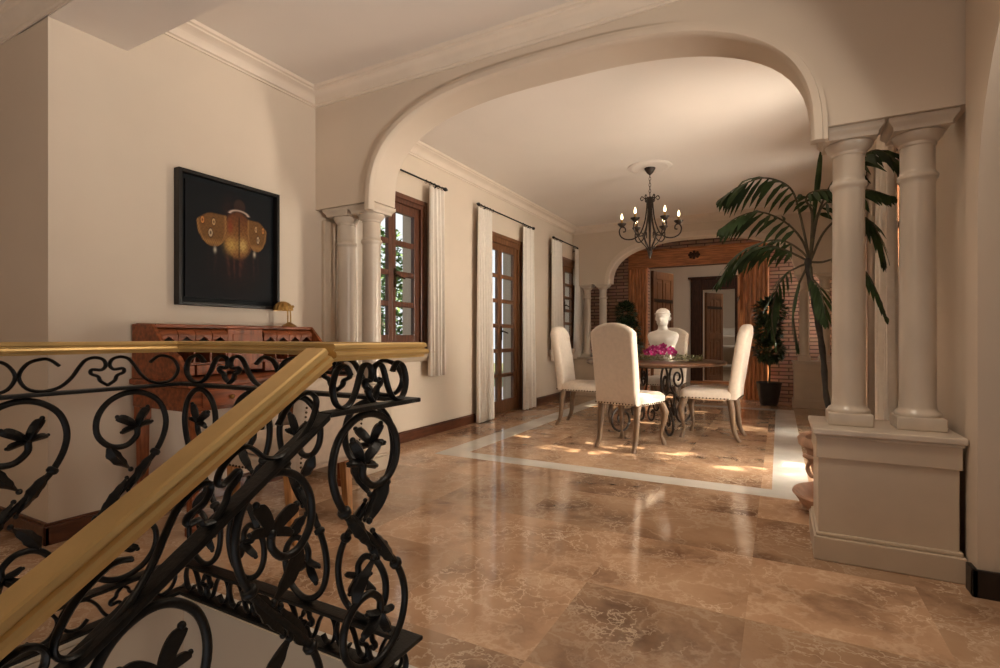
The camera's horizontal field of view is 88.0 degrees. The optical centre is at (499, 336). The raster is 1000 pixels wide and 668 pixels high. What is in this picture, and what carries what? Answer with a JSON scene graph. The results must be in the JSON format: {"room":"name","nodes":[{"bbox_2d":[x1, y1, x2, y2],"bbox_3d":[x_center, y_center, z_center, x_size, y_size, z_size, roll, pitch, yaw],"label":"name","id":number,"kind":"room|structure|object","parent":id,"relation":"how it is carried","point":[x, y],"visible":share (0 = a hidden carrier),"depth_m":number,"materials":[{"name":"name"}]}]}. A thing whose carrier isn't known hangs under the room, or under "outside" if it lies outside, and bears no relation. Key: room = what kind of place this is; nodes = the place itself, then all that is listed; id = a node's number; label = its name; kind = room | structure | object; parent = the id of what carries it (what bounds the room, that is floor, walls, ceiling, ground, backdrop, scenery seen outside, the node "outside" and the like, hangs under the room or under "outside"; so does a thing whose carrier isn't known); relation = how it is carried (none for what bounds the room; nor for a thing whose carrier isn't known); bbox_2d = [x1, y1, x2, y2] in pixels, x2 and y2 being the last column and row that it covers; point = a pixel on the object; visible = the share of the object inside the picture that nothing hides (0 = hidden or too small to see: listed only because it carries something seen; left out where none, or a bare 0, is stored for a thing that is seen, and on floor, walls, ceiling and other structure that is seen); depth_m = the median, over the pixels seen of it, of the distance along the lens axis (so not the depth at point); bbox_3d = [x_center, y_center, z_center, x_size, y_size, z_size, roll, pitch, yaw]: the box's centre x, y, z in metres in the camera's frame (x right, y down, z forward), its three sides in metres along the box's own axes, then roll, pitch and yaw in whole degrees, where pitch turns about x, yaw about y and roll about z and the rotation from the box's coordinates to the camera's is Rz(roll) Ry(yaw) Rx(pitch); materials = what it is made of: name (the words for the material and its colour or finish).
{"room":"house foyer","nodes":[
{"label":"house foyer","id":0,"kind":"room"},
{"bbox_2d":[0,34,18,507],"bbox_3d":[-3.170,-0.435,3.203,1.780,2.870,0.305,0,0,28],"label":"wall","id":1,"kind":"structure","parent":0,"point":[9,50],"depth_m":2.71,"materials":[{"name":"paint"}]},
{"bbox_2d":[0,506,48,545],"bbox_3d":[-3.098,0.948,2.980,2.120,0.105,0.020,0,0,28],"label":"baseboard","id":2,"kind":"structure","parent":1,"relation":"attached to","point":[24,521],"depth_m":2.56,"materials":[{"name":"brown wood"}]},
{"bbox_2d":[0,0,70,44],"bbox_3d":[-0.654,-1.600,1.633,7.700,0.100,0.075,0,0,28],"label":"trim","id":3,"kind":"structure","parent":1,"relation":"attached to","point":[16,16],"depth_m":2.56,"materials":[{"name":"paint"}]},
{"bbox_2d":[23,597,345,667],"bbox_3d":[-1.320,2.500,-0.891,2.980,3.000,5.580,0,0,28],"label":"wall","id":4,"kind":"structure","parent":0,"point":[237,643],"depth_m":1.84,"materials":[{"name":"paint"}]},
{"bbox_2d":[10,583,416,667],"bbox_3d":[-1.289,0.999,-0.976,2.845,0.001,5.460,0,0,28],"label":"trim","id":5,"kind":"structure","parent":4,"relation":"attached to","point":[78,640],"depth_m":1.67,"materials":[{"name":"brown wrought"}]},
{"bbox_3d":[-0.308,2.355,-0.340,1.660,2.370,3.240,0,0,28],"label":"stairs","id":6,"kind":"structure","parent":4,"relation":"attached to","visible":0},
{"bbox_2d":[0,348,333,667],"bbox_3d":[-0.777,1.022,0.455,0.076,1.996,1.613,0,0,28],"label":"stair railing","id":7,"kind":"object","parent":6,"relation":"on","point":[69,572],"visible":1,"depth_m":0.88,"materials":[{"name":"gold metal"}]},
{"bbox_2d":[19,16,583,522],"bbox_3d":[-0.425,-0.435,6.087,0.320,2.870,7.985,0,0,28],"label":"wall","id":8,"kind":"structure","parent":0,"point":[105,128],"depth_m":2.88,"materials":[{"name":"paint"}]},
{"bbox_2d":[174,166,279,309],"bbox_3d":[-1.711,-0.587,3.301,0.053,0.797,0.686,0,0,28],"label":"framed painting","id":9,"kind":"object","parent":8,"relation":"attached to","point":[227,233],"visible":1,"depth_m":3.26,"materials":[{"name":"paint"}]},
{"bbox_2d":[43,391,570,545],"bbox_3d":[-0.462,0.948,5.703,0.060,0.105,7.315,0,0,28],"label":"baseboard","id":10,"kind":"structure","parent":8,"relation":"attached to","point":[62,530],"depth_m":3.39,"materials":[{"name":"brown wood"}]},
{"bbox_2d":[322,220,336,341],"bbox_3d":[-1.338,-0.245,4.059,0.075,1.310,0.160,0,0,28],"label":"trim","id":11,"kind":"structure","parent":8,"relation":"attached to","point":[329,229],"depth_m":4.01,"materials":[{"name":"beige stone"}]},
{"bbox_2d":[381,191,434,363],"bbox_3d":[-0.987,-0.555,4.796,0.175,1.590,1.130,0,0,28],"label":"window","id":12,"kind":"structure","parent":8,"relation":"in","point":[417,210],"depth_m":5.06,"materials":[{"name":"brown wood"}]},
{"bbox_2d":[400,169,447,191],"bbox_3d":[-0.971,-1.504,4.708,0.106,0.107,1.670,0,0,28],"label":"curtain rod","id":13,"kind":"object","parent":8,"relation":"attached to","point":[445,189],"visible":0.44,"depth_m":5.12,"materials":[{"name":"black metal"}]},
{"bbox_2d":[336,221,361,374],"bbox_3d":[-1.204,-0.555,4.200,0.087,1.890,0.322,0,0,28],"label":"curtain","id":14,"kind":"object","parent":13,"relation":"hanging from","point":[359,225],"visible":0.09,"depth_m":4.27,"materials":[{"name":"white fabric"}]},
{"bbox_2d":[428,186,445,375],"bbox_3d":[-0.639,-0.555,5.257,0.084,1.890,0.304,0,0,22],"label":"curtain","id":15,"kind":"object","parent":13,"relation":"hanging from","point":[436,265],"visible":1,"depth_m":5.23,"materials":[{"name":"white fabric"}]},
{"bbox_2d":[476,202,534,229],"bbox_3d":[0.086,-1.504,6.672,0.106,0.107,1.610,0,0,28],"label":"curtain rod","id":16,"kind":"object","parent":8,"relation":"attached to","point":[478,203],"visible":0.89,"depth_m":6.51,"materials":[{"name":"black metal"}]},
{"bbox_2d":[476,207,494,422],"bbox_3d":[-0.172,-0.256,6.129,0.080,2.488,0.384,0,0,25],"label":"curtain","id":17,"kind":"object","parent":16,"relation":"hanging from","point":[485,411],"visible":1,"depth_m":6.09,"materials":[{"name":"white fabric"}]},
{"bbox_2d":[523,227,536,409],"bbox_3d":[0.411,-0.256,7.198,0.087,2.488,0.392,0,0,28],"label":"curtain","id":18,"kind":"object","parent":16,"relation":"hanging from","point":[529,341],"visible":1,"depth_m":7.14,"materials":[{"name":"white fabric"}]},
{"bbox_2d":[492,231,522,416],"bbox_3d":[-0.007,-0.155,6.659,0.134,2.310,1.200,0,0,28],"label":"door","id":19,"kind":"structure","parent":8,"relation":"in","point":[501,244],"depth_m":6.97,"materials":[{"name":"brown wood"}]},
{"bbox_2d":[548,252,574,355],"bbox_3d":[1.073,-0.510,8.622,0.175,1.620,1.380,0,0,28],"label":"window","id":20,"kind":"structure","parent":8,"relation":"in","point":[568,264],"depth_m":8.87,"materials":[{"name":"brown wood"}]},
{"bbox_2d":[552,236,577,251],"bbox_3d":[1.091,-1.504,8.538,0.106,0.107,1.330,0,0,28],"label":"curtain rod","id":21,"kind":"object","parent":8,"relation":"attached to","point":[553,237],"visible":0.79,"depth_m":8.29,"materials":[{"name":"black metal"}]},
{"bbox_2d":[551,239,563,360],"bbox_3d":[0.901,-0.565,8.121,0.091,1.870,0.461,0,0,28],"label":"curtain","id":22,"kind":"object","parent":21,"relation":"hanging from","point":[557,267],"visible":0.72,"depth_m":8.04,"materials":[{"name":"white fabric"}]},
{"bbox_2d":[573,249,582,358],"bbox_3d":[1.367,-0.565,8.983,0.089,1.870,0.397,0,0,28],"label":"curtain","id":23,"kind":"object","parent":21,"relation":"hanging from","point":[578,300],"visible":0.85,"depth_m":8.87,"materials":[{"name":"white fabric"}]},
{"bbox_2d":[408,140,831,234],"bbox_3d":[1.661,-1.817,5.659,3.840,0.105,5.460,0,0,28],"label":"trim","id":24,"kind":"structure","parent":8,"relation":"attached to","point":[420,150],"depth_m":7.28,"materials":[{"name":"paint"}]},
{"bbox_2d":[494,363,502,386],"bbox_3d":[-5.235,1.275,10.769,12.570,0.250,26.000,0,0,28],"label":"garden","id":25,"kind":"object","parent":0,"point":[494,363],"depth_m":16.55,"materials":[{"name":"green plant"}]},
{"bbox_2d":[381,226,402,334],"bbox_3d":[-1.919,-0.186,6.959,1.906,2.715,2.709,0,0,24],"label":"shrub","id":26,"kind":"object","parent":25,"relation":"on","point":[400,297],"visible":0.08,"depth_m":6.97,"materials":[{"name":"green plant"}]},
{"bbox_2d":[381,266,402,334],"bbox_3d":[-2.173,-0.077,9.482,2.075,2.493,2.378,0,0,28],"label":"shrub","id":27,"kind":"object","parent":25,"relation":"on","point":[398,309],"visible":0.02,"depth_m":9.35,"materials":[{"name":"green plant"}]},
{"bbox_2d":[0,370,999,667],"bbox_3d":[2.641,1.125,5.960,9.400,0.250,21.400,0,0,28],"label":"floor","id":28,"kind":"structure","parent":0,"point":[505,565],"depth_m":2.27,"materials":[{"name":"brown stone"}]},
{"bbox_2d":[0,341,429,667],"bbox_3d":[-1.338,0.507,0.593,1.192,0.984,2.674,0,0,28],"label":"landing railing","id":29,"kind":"object","parent":28,"relation":"on","point":[376,621],"visible":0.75,"depth_m":1.58,"materials":[{"name":"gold metal"}]},
{"bbox_2d":[129,323,346,536],"bbox_3d":[-1.492,0.463,3.146,0.565,1.075,1.105,0,0,28],"label":"writing desk","id":30,"kind":"object","parent":28,"relation":"on","point":[162,368],"visible":0.33,"depth_m":2.80,"materials":[{"name":"brown wood"}]},
{"bbox_2d":[273,301,296,326],"bbox_3d":[-1.478,-0.157,3.561,0.114,0.174,0.171,0,0,28],"label":"desk lamp","id":31,"kind":"object","parent":30,"relation":"on","point":[280,306],"visible":0.98,"depth_m":3.54,"materials":[{"name":"gold metal"}]},
{"bbox_2d":[227,376,364,545],"bbox_3d":[-1.069,0.600,2.761,0.614,0.800,0.472,0,0,28],"label":"desk chair","id":32,"kind":"object","parent":28,"relation":"on","point":[302,411],"visible":0.41,"depth_m":2.59,"materials":[{"name":"beige fabric"}]},
{"bbox_2d":[245,425,289,455],"bbox_3d":[-1.117,0.551,2.793,0.415,0.093,0.460,0,0,28],"label":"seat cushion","id":33,"kind":"object","parent":32,"relation":"on","point":[259,444],"depth_m":2.59,"materials":[{"name":"beige fabric"}]},
{"bbox_2d":[313,390,394,476],"bbox_3d":[-1.134,0.705,3.961,0.523,0.590,0.420,0,0,28],"label":"pedestal","id":34,"kind":"object","parent":28,"relation":"on","point":[381,458],"visible":0.02,"depth_m":3.87,"materials":[{"name":"beige stone"}]},
{"bbox_2d":[322,206,360,377],"bbox_3d":[-1.175,-0.277,3.972,0.252,1.374,0.252,0,0,28],"label":"column","id":35,"kind":"structure","parent":34,"relation":"on","point":[346,222],"depth_m":3.91,"materials":[{"name":"white stone"}]},
{"bbox_2d":[347,202,395,392],"bbox_3d":[-0.955,-0.277,3.853,0.252,1.374,0.252,0,0,28],"label":"column","id":36,"kind":"structure","parent":34,"relation":"on","point":[371,241],"depth_m":3.79,"materials":[{"name":"white stone"}]},
{"bbox_2d":[550,326,612,424],"bbox_3d":[0.936,0.442,5.957,0.648,1.134,0.519,0,0,27],"label":"dining chair","id":37,"kind":"object","parent":28,"relation":"on","point":[560,339],"visible":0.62,"depth_m":5.88,"materials":[{"name":"fabric"}]},
{"bbox_2d":[573,357,595,395],"bbox_3d":[1.600,0.670,8.917,0.638,0.660,0.380,0,0,28],"label":"pedestal","id":38,"kind":"object","parent":28,"relation":"on","point":[583,370],"visible":0.16,"depth_m":8.82,"materials":[{"name":"beige stone"}]},
{"bbox_2d":[579,284,594,356],"bbox_3d":[1.511,-0.280,8.965,0.226,1.239,0.226,0,0,28],"label":"column","id":39,"kind":"structure","parent":38,"relation":"on","point":[587,288],"depth_m":8.91,"materials":[{"name":"white stone"}]},
{"bbox_2d":[595,284,610,324],"bbox_3d":[1.757,-0.280,8.832,0.226,1.239,0.226,0,0,28],"label":"column","id":40,"kind":"structure","parent":38,"relation":"on","point":[602,288],"depth_m":8.78,"materials":[{"name":"white stone"}]},
{"bbox_2d":[435,399,807,500],"bbox_3d":[1.727,0.999,5.760,2.780,0.001,4.480,0,0,28],"label":"floor border","id":41,"kind":"structure","parent":28,"relation":"on","point":[789,470],"depth_m":4.16,"materials":[{"name":"stone"}]},
{"bbox_2d":[613,300,643,355],"bbox_3d":[2.194,0.170,8.811,0.578,1.661,0.537,0,0,28],"label":"potted tree","id":42,"kind":"object","parent":28,"relation":"on","point":[628,319],"visible":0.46,"depth_m":8.75,"materials":[{"name":"green plant"}]},
{"bbox_2d":[590,323,667,452],"bbox_3d":[1.170,0.442,4.755,0.519,1.134,0.648,0,0,42],"label":"dining chair","id":43,"kind":"object","parent":28,"relation":"on","point":[614,345],"visible":1,"depth_m":4.55,"materials":[{"name":"fabric"}]},
{"bbox_2d":[586,357,726,435],"bbox_3d":[1.704,0.627,5.738,1.489,0.744,1.489,0,0,-4],"label":"dining table","id":44,"kind":"object","parent":28,"relation":"on","point":[647,364],"visible":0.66,"depth_m":5.39,"materials":[{"name":"brown wood"}]},
{"bbox_2d":[648,308,678,358],"bbox_3d":[1.894,-0.040,6.029,0.359,0.588,0.224,0,0,34],"label":"bust","id":45,"kind":"object","parent":44,"relation":"on","point":[662,334],"visible":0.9,"depth_m":5.95,"materials":[{"name":"white stone"}]},
{"bbox_2d":[638,353,703,361],"bbox_3d":[1.721,0.204,5.558,0.906,0.111,0.248,0,0,28],"label":"greenery","id":46,"kind":"object","parent":44,"relation":"on","point":[642,355],"visible":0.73,"depth_m":5.46,"materials":[{"name":"green plant"}]},
{"bbox_2d":[643,348,649,355],"bbox_3d":[1.571,0.163,5.547,0.057,0.082,0.067,0,0,-19],"label":"bloom","id":47,"kind":"object","parent":46,"relation":"attached to","point":[646,352],"visible":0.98,"depth_m":5.56,"materials":[{"name":"pink plant"}]},
{"bbox_2d":[649,349,656,355],"bbox_3d":[1.611,0.163,5.472,0.069,0.078,0.072,0,0,-36],"label":"bloom","id":48,"kind":"object","parent":46,"relation":"attached to","point":[652,352],"visible":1,"depth_m":5.48,"materials":[{"name":"pink plant"}]},
{"bbox_2d":[658,348,666,355],"bbox_3d":[1.700,0.157,5.417,0.058,0.084,0.066,0,0,-32],"label":"bloom","id":49,"kind":"object","parent":46,"relation":"attached to","point":[662,352],"visible":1,"depth_m":5.42,"materials":[{"name":"pink plant"}]},
{"bbox_2d":[668,348,675,354],"bbox_3d":[1.797,0.162,5.415,0.086,0.087,0.051,0,0,19],"label":"bloom","id":50,"kind":"object","parent":46,"relation":"attached to","point":[671,351],"visible":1,"depth_m":5.42,"materials":[{"name":"pink plant"}]},
{"bbox_2d":[639,328,688,418],"bbox_3d":[2.129,0.442,6.678,0.519,1.134,0.648,0,0,36],"label":"dining chair","id":51,"kind":"object","parent":28,"relation":"on","point":[681,347],"visible":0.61,"depth_m":6.73,"materials":[{"name":"fabric"}]},
{"bbox_2d":[678,324,752,442],"bbox_3d":[2.169,0.442,5.188,0.648,1.134,0.519,0,0,32],"label":"dining chair","id":52,"kind":"object","parent":28,"relation":"on","point":[734,391],"visible":1,"depth_m":4.97,"materials":[{"name":"fabric"}]},
{"bbox_2d":[723,328,734,366],"bbox_3d":[6.559,0.380,14.186,1.100,1.240,0.400,0,0,28],"label":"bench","id":53,"kind":"object","parent":28,"relation":"on","point":[727,332],"visible":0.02,"depth_m":14.40,"materials":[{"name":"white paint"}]},
{"bbox_2d":[750,294,791,405],"bbox_3d":[3.980,0.181,7.644,0.583,1.638,0.584,0,0,28],"label":"potted tree","id":54,"kind":"object","parent":28,"relation":"on","point":[769,391],"visible":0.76,"depth_m":7.55,"materials":[{"name":"green plant"}]},
{"bbox_2d":[792,431,812,509],"bbox_3d":[1.954,0.785,2.923,0.536,0.430,0.536,0,0,28],"label":"terracotta urn","id":55,"kind":"object","parent":28,"relation":"on","point":[803,491],"visible":0.2,"depth_m":2.95,"materials":[{"name":"ceramic"}]},
{"bbox_2d":[712,149,898,407],"bbox_3d":[1.754,-0.230,3.054,0.999,1.750,0.714,0,0,28],"label":"potted palm","id":56,"kind":"object","parent":55,"relation":"on","point":[738,225],"visible":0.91,"depth_m":3.01,"materials":[{"name":"green plant"}]},
{"bbox_2d":[792,360,831,408],"bbox_3d":[4.462,0.670,7.376,0.533,0.660,0.380,0,0,28],"label":"pedestal","id":57,"kind":"object","parent":28,"relation":"on","point":[807,380],"visible":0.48,"depth_m":7.25,"materials":[{"name":"beige stone"}]},
{"bbox_2d":[795,273,813,360],"bbox_3d":[4.364,-0.280,7.429,0.226,1.239,0.226,0,0,28],"label":"column","id":58,"kind":"structure","parent":57,"relation":"on","point":[804,355],"depth_m":7.38,"materials":[{"name":"white stone"}]},
{"bbox_2d":[815,272,831,360],"bbox_3d":[4.584,-0.280,7.311,0.226,1.239,0.226,0,0,28],"label":"column","id":59,"kind":"structure","parent":57,"relation":"on","point":[825,277],"depth_m":7.25,"materials":[{"name":"white stone"}]},
{"bbox_2d":[808,415,968,584],"bbox_3d":[1.749,0.705,2.397,0.537,0.590,0.440,0,0,28],"label":"pedestal","id":60,"kind":"object","parent":28,"relation":"on","point":[886,497],"visible":0.91,"depth_m":2.22,"materials":[{"name":"beige stone"}]},
{"bbox_2d":[817,119,884,427],"bbox_3d":[1.649,-0.277,2.451,0.244,1.374,0.244,0,0,28],"label":"column","id":61,"kind":"structure","parent":60,"relation":"on","point":[847,146],"depth_m":2.39,"materials":[{"name":"white stone"}]},
{"bbox_2d":[879,107,960,432],"bbox_3d":[1.876,-0.277,2.329,0.244,1.374,0.244,0,0,28],"label":"column","id":62,"kind":"structure","parent":60,"relation":"on","point":[916,137],"depth_m":2.27,"materials":[{"name":"white stone"}]},
{"bbox_2d":[194,0,832,226],"bbox_3d":[2.918,-1.952,4.596,7.620,0.235,7.840,0,0,28],"label":"ceiling","id":63,"kind":"structure","parent":0,"point":[567,147],"depth_m":4.39,"materials":[{"name":"paint"}]},
{"bbox_2d":[23,0,231,50],"bbox_3d":[0.978,-1.790,0.993,7.620,0.490,0.345,0,0,28],"label":"beam","id":64,"kind":"structure","parent":63,"relation":"attached to","point":[126,25],"depth_m":2.50,"materials":[{"name":"paint"}]},
{"bbox_2d":[627,160,672,173],"bbox_3d":[1.649,-1.862,5.699,0.480,0.014,0.480,0,0,28],"label":"trim","id":65,"kind":"structure","parent":63,"relation":"attached to","point":[660,165],"depth_m":5.64,"materials":[{"name":"paint"}]},
{"bbox_2d":[618,167,682,258],"bbox_3d":[1.649,-1.358,5.699,0.686,0.996,0.669,0,0,28],"label":"chandelier","id":66,"kind":"object","parent":65,"relation":"hanging from","point":[649,200],"visible":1,"depth_m":5.67,"materials":[{"name":"brown metal"}]},
{"bbox_2d":[315,0,965,557],"bbox_3d":[1.849,-0.435,2.315,7.340,2.870,0.250,0,0,28],"label":"wall","id":67,"kind":"structure","parent":0,"point":[872,60],"depth_m":2.45,"materials":[{"name":"paint"}]},
{"bbox_2d":[164,0,682,108],"bbox_3d":[-0.035,-1.785,2.466,3.800,0.100,1.290,0,0,28],"label":"trim","id":68,"kind":"structure","parent":67,"relation":"attached to","point":[573,16],"depth_m":3.22,"materials":[{"name":"paint"}]},
{"bbox_2d":[364,21,828,210],"bbox_3d":[0.268,-1.286,3.019,2.794,0.772,0.050,0,0,28],"label":"trim","id":69,"kind":"structure","parent":67,"relation":"attached to","point":[786,51],"depth_m":2.75,"materials":[{"name":"paint"}]},
{"bbox_2d":[650,264,737,381],"bbox_3d":[4.756,-0.350,11.153,4.600,2.700,0.150,0,0,28],"label":"wall","id":70,"kind":"structure","parent":0,"point":[682,285],"depth_m":11.42,"materials":[{"name":"paint"}]},
{"bbox_2d":[688,275,737,383],"bbox_3d":[4.800,-0.150,11.392,1.150,2.300,0.852,0,0,28],"label":"door","id":71,"kind":"structure","parent":70,"relation":"in","point":[713,301],"depth_m":11.28,"materials":[{"name":"brown wood"}]},
{"bbox_2d":[573,210,831,284],"bbox_3d":[3.017,-1.385,8.177,3.840,0.970,0.260,0,0,28],"label":"wall","id":72,"kind":"structure","parent":0,"point":[596,250],"depth_m":8.28,"materials":[{"name":"paint"}]},
{"bbox_2d":[605,229,800,283],"bbox_3d":[3.013,-1.265,8.021,2.870,0.760,0.038,0,0,28],"label":"trim","id":73,"kind":"structure","parent":72,"relation":"attached to","point":[796,262],"depth_m":8.04,"materials":[{"name":"paint"}]},
{"bbox_2d":[591,238,831,401],"bbox_3d":[3.299,-0.435,8.701,3.840,2.870,0.150,0,0,28],"label":"brick wall","id":74,"kind":"structure","parent":0,"point":[783,373],"depth_m":8.08,"materials":[{"name":"brown brick"}]},
{"bbox_2d":[628,241,768,400],"bbox_3d":[3.450,-0.250,9.008,2.245,2.500,0.984,0,0,28],"label":"door","id":75,"kind":"structure","parent":74,"relation":"in","point":[753,286],"depth_m":8.67,"materials":[{"name":"orange wood"}]},
{"bbox_2d":[704,289,734,369],"bbox_3d":[7.138,-0.350,15.578,4.600,2.700,0.200,0,0,28],"label":"wall","id":76,"kind":"structure","parent":0,"point":[728,295],"depth_m":15.62,"materials":[{"name":"paint"}]},
{"bbox_2d":[866,0,999,572],"bbox_3d":[2.760,-0.435,3.369,0.315,2.870,9.750,0,0,28],"label":"wall","id":77,"kind":"structure","parent":0,"point":[982,16],"depth_m":2.00,"materials":[{"name":"paint"}]},
{"bbox_2d":[896,148,898,275],"bbox_3d":[2.770,-0.155,3.619,0.134,2.310,1.000,0,0,28],"label":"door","id":78,"kind":"structure","parent":77,"relation":"in","point":[897,151],"depth_m":3.56,"materials":[{"name":"brown wood"}]},
{"bbox_2d":[966,562,999,601],"bbox_3d":[1.988,0.948,1.948,0.345,0.105,0.085,0,0,28],"label":"baseboard","id":79,"kind":"structure","parent":77,"relation":"attached to","point":[983,584],"depth_m":1.98,"materials":[{"name":"brown wood"}]},
{"bbox_3d":[2.699,-1.504,3.680,0.136,0.107,1.800,0,0,28],"label":"curtain rod","id":80,"kind":"object","parent":77,"relation":"attached to","visible":0},
{"bbox_2d":[865,170,867,406],"bbox_3d":[2.966,-0.256,4.272,0.090,2.488,0.481,0,0,28],"label":"curtain","id":81,"kind":"object","parent":80,"relation":"hanging from","point":[865,170],"visible":0.02,"depth_m":4.09,"materials":[{"name":"white fabric"}]},
{"bbox_2d":[875,135,898,419],"bbox_3d":[2.372,-0.256,3.178,0.089,2.488,0.490,0,0,28],"label":"curtain","id":82,"kind":"object","parent":80,"relation":"hanging from","point":[886,282],"visible":0.52,"depth_m":3.00,"materials":[{"name":"white fabric"}]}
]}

